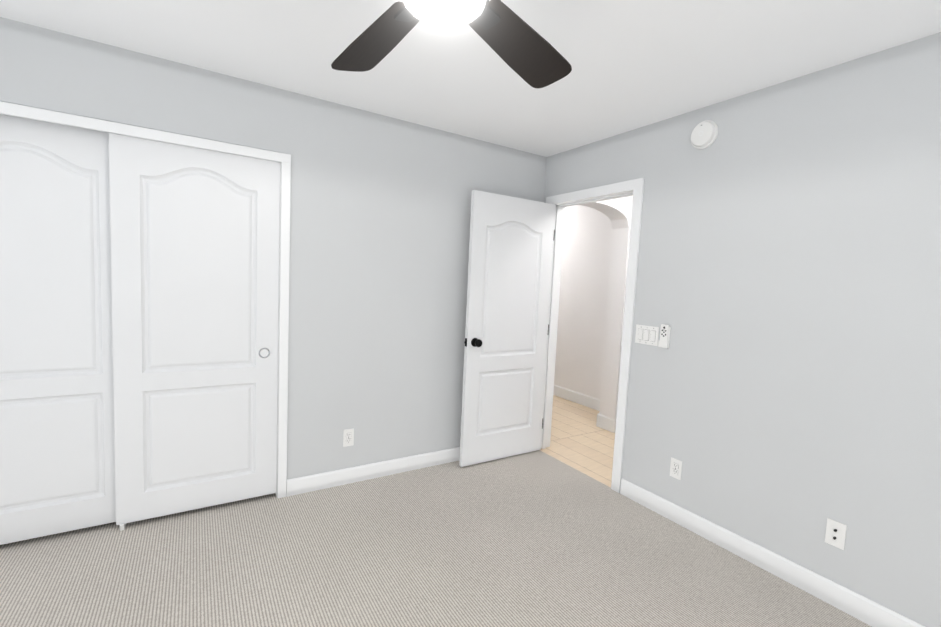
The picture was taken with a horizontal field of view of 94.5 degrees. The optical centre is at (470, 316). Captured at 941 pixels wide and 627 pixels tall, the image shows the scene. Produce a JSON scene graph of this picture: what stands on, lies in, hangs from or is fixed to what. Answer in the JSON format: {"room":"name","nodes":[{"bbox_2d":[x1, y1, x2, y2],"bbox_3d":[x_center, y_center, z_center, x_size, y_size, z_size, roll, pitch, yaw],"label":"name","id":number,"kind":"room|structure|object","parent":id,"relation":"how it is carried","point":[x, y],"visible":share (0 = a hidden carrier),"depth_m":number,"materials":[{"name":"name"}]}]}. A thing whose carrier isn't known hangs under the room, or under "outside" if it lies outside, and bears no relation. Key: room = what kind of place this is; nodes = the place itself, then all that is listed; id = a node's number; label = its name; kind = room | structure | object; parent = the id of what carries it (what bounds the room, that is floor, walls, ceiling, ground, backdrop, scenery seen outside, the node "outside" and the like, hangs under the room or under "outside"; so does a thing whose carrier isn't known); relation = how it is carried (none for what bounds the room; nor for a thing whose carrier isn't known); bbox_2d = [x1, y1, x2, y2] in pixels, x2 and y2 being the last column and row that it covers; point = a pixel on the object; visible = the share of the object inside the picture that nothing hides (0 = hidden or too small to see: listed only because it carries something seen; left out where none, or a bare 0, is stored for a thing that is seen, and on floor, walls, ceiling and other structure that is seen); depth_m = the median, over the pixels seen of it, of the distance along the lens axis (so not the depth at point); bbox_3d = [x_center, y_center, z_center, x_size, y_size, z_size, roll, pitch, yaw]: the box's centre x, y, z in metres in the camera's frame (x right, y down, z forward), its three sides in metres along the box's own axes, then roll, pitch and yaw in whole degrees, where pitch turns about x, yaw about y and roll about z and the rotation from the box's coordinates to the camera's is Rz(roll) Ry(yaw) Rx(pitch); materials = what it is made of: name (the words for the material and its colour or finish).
{"room":"empty bedroom","nodes":[
{"label":"empty bedroom","id":0,"kind":"room"},
{"bbox_2d":[0,17,546,483],"bbox_3d":[-1.095,-0.098,2.696,3.870,2.440,0.120,0,5,-32],"label":"wall","id":1,"kind":"structure","parent":0,"point":[380,211],"depth_m":2.81,"materials":[{"name":"grey paint"}]},
{"bbox_2d":[0,114,115,544],"bbox_3d":[-2.109,0.080,2.078,0.775,2.030,0.038,0,5,-32],"label":"closet door","id":2,"kind":"structure","parent":1,"relation":"in","point":[57,456],"depth_m":2.12,"materials":[{"name":"white wood"}]},
{"bbox_2d":[0,101,290,530],"bbox_3d":[-1.805,0.082,2.257,1.589,2.085,0.131,0,5,-32],"label":"trim","id":3,"kind":"structure","parent":1,"relation":"attached to","point":[45,115],"depth_m":2.54,"materials":[{"name":"white wood"}]},
{"bbox_2d":[109,133,279,524],"bbox_3d":[-1.492,0.081,2.419,0.775,2.030,0.038,0,5,-32],"label":"closet door","id":4,"kind":"structure","parent":1,"relation":"in","point":[195,262],"depth_m":2.38,"materials":[{"name":"white wood"}]},
{"bbox_2d":[343,428,353,446],"bbox_3d":[-0.813,0.808,2.898,0.070,0.115,0.009,0,5,-32],"label":"outlet","id":5,"kind":"object","parent":1,"relation":"attached to","point":[348,437],"visible":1,"depth_m":2.90,"materials":[{"name":"white plastic"}]},
{"bbox_2d":[286,447,459,496],"bbox_3d":[-0.314,1.067,3.239,1.972,0.105,0.013,0,5,-32],"label":"baseboard","id":6,"kind":"structure","parent":1,"relation":"attached to","point":[295,486],"depth_m":2.99,"materials":[{"name":"white wood"}]},
{"bbox_2d":[0,450,871,626],"bbox_3d":[-0.384,1.300,1.582,3.870,0.100,4.370,0,5,-32],"label":"floor carpet","id":7,"kind":"object","parent":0,"point":[538,538],"visible":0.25,"depth_m":2.10,"materials":[{"name":"grey carpet"}]},
{"bbox_2d":[0,0,940,156],"bbox_3d":[0.446,-1.345,3.245,7.070,0.100,6.770,0,5,-32],"label":"ceiling","id":8,"kind":"structure","parent":0,"point":[635,64],"depth_m":1.97,"materials":[{"name":"white paint"}]},
{"bbox_2d":[331,0,571,88],"bbox_3d":[-0.095,-0.983,1.164,1.333,0.340,1.300,0,5,-32],"label":"fan","id":9,"kind":"object","parent":8,"relation":"hanging from","point":[524,51],"visible":1,"depth_m":1.42,"materials":[{"name":"black wood"}]},
{"bbox_2d":[540,395,614,486],"bbox_3d":[1.490,1.097,5.227,3.200,0.096,4.800,0,5,-32],"label":"floor","id":10,"kind":"structure","parent":0,"point":[581,441],"depth_m":3.94,"materials":[{"name":"beige wood"}]},
{"bbox_2d":[554,205,611,398],"bbox_3d":[0.936,-0.256,5.851,0.100,2.440,3.110,0,5,-32],"label":"wall","id":11,"kind":"structure","parent":0,"point":[586,256],"depth_m":5.10,"materials":[{"name":"white paint"}]},
{"bbox_2d":[553,385,615,432],"bbox_3d":[0.725,0.909,5.664,0.465,0.130,3.215,0,5,-32],"label":"baseboard","id":12,"kind":"structure","parent":11,"relation":"attached to","point":[606,423],"depth_m":5.05,"materials":[{"name":"white wood"}]},
{"bbox_2d":[565,196,632,427],"bbox_3d":[1.934,-0.104,4.538,2.980,2.440,0.190,0,5,-32],"label":"wall pillar","id":13,"kind":"structure","parent":0,"point":[617,212],"depth_m":4.18,"materials":[{"name":"white paint"}]},
{"bbox_2d":[544,32,940,626],"bbox_3d":[1.542,0.060,2.262,0.120,2.440,3.690,0,5,-32],"label":"wall","id":14,"kind":"structure","parent":0,"point":[784,395],"depth_m":2.07,"materials":[{"name":"grey paint"}]},
{"bbox_2d":[459,190,554,466],"bbox_3d":[0.294,0.109,3.374,0.785,2.025,0.169,0,5,-32],"label":"bedroom door","id":15,"kind":"structure","parent":14,"relation":"in","point":[509,280],"depth_m":3.34,"materials":[{"name":"white wood"}]},
{"bbox_2d":[541,178,643,492],"bbox_3d":[0.881,0.112,3.306,0.152,2.108,0.916,0,5,-32],"label":"door frame","id":16,"kind":"structure","parent":14,"relation":"attached to","point":[634,188],"depth_m":3.00,"materials":[{"name":"white wood"}]},
{"bbox_2d":[635,324,659,345],"bbox_3d":[1.131,0.119,2.790,0.011,0.120,0.166,0,5,-32],"label":"switch plate","id":17,"kind":"object","parent":14,"relation":"attached to","point":[648,335],"visible":1,"depth_m":2.78,"materials":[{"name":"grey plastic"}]},
{"bbox_2d":[658,324,670,347],"bbox_3d":[1.195,0.120,2.678,0.022,0.142,0.060,0,5,-32],"label":"remote","id":18,"kind":"object","parent":14,"relation":"attached to","point":[663,341],"visible":1,"depth_m":2.67,"materials":[{"name":"white plastic"}]},
{"bbox_2d":[670,457,681,479],"bbox_3d":[1.239,0.918,2.625,0.009,0.115,0.070,0,5,-32],"label":"outlet","id":19,"kind":"object","parent":14,"relation":"attached to","point":[675,468],"visible":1,"depth_m":2.62,"materials":[{"name":"white plastic"}]},
{"bbox_2d":[691,120,717,148],"bbox_3d":[1.316,-1.033,2.463,0.038,0.154,0.154,0,5,-32],"label":"smoke detector","id":20,"kind":"object","parent":14,"relation":"attached to","point":[704,134],"visible":1,"depth_m":2.44,"materials":[{"name":"white plastic"}]},
{"bbox_2d":[620,478,924,626],"bbox_3d":[1.681,1.266,1.927,0.013,0.105,2.455,0,5,-32],"label":"baseboard","id":21,"kind":"structure","parent":14,"relation":"attached to","point":[855,605],"depth_m":2.16,"materials":[{"name":"white wood"}]},
{"bbox_2d":[825,518,846,549],"bbox_3d":[1.652,0.985,1.969,0.016,0.115,0.070,0,5,-32],"label":"outlet plate","id":22,"kind":"object","parent":14,"relation":"attached to","point":[835,535],"visible":1,"depth_m":1.97,"materials":[{"name":"white plastic"}]}
]}

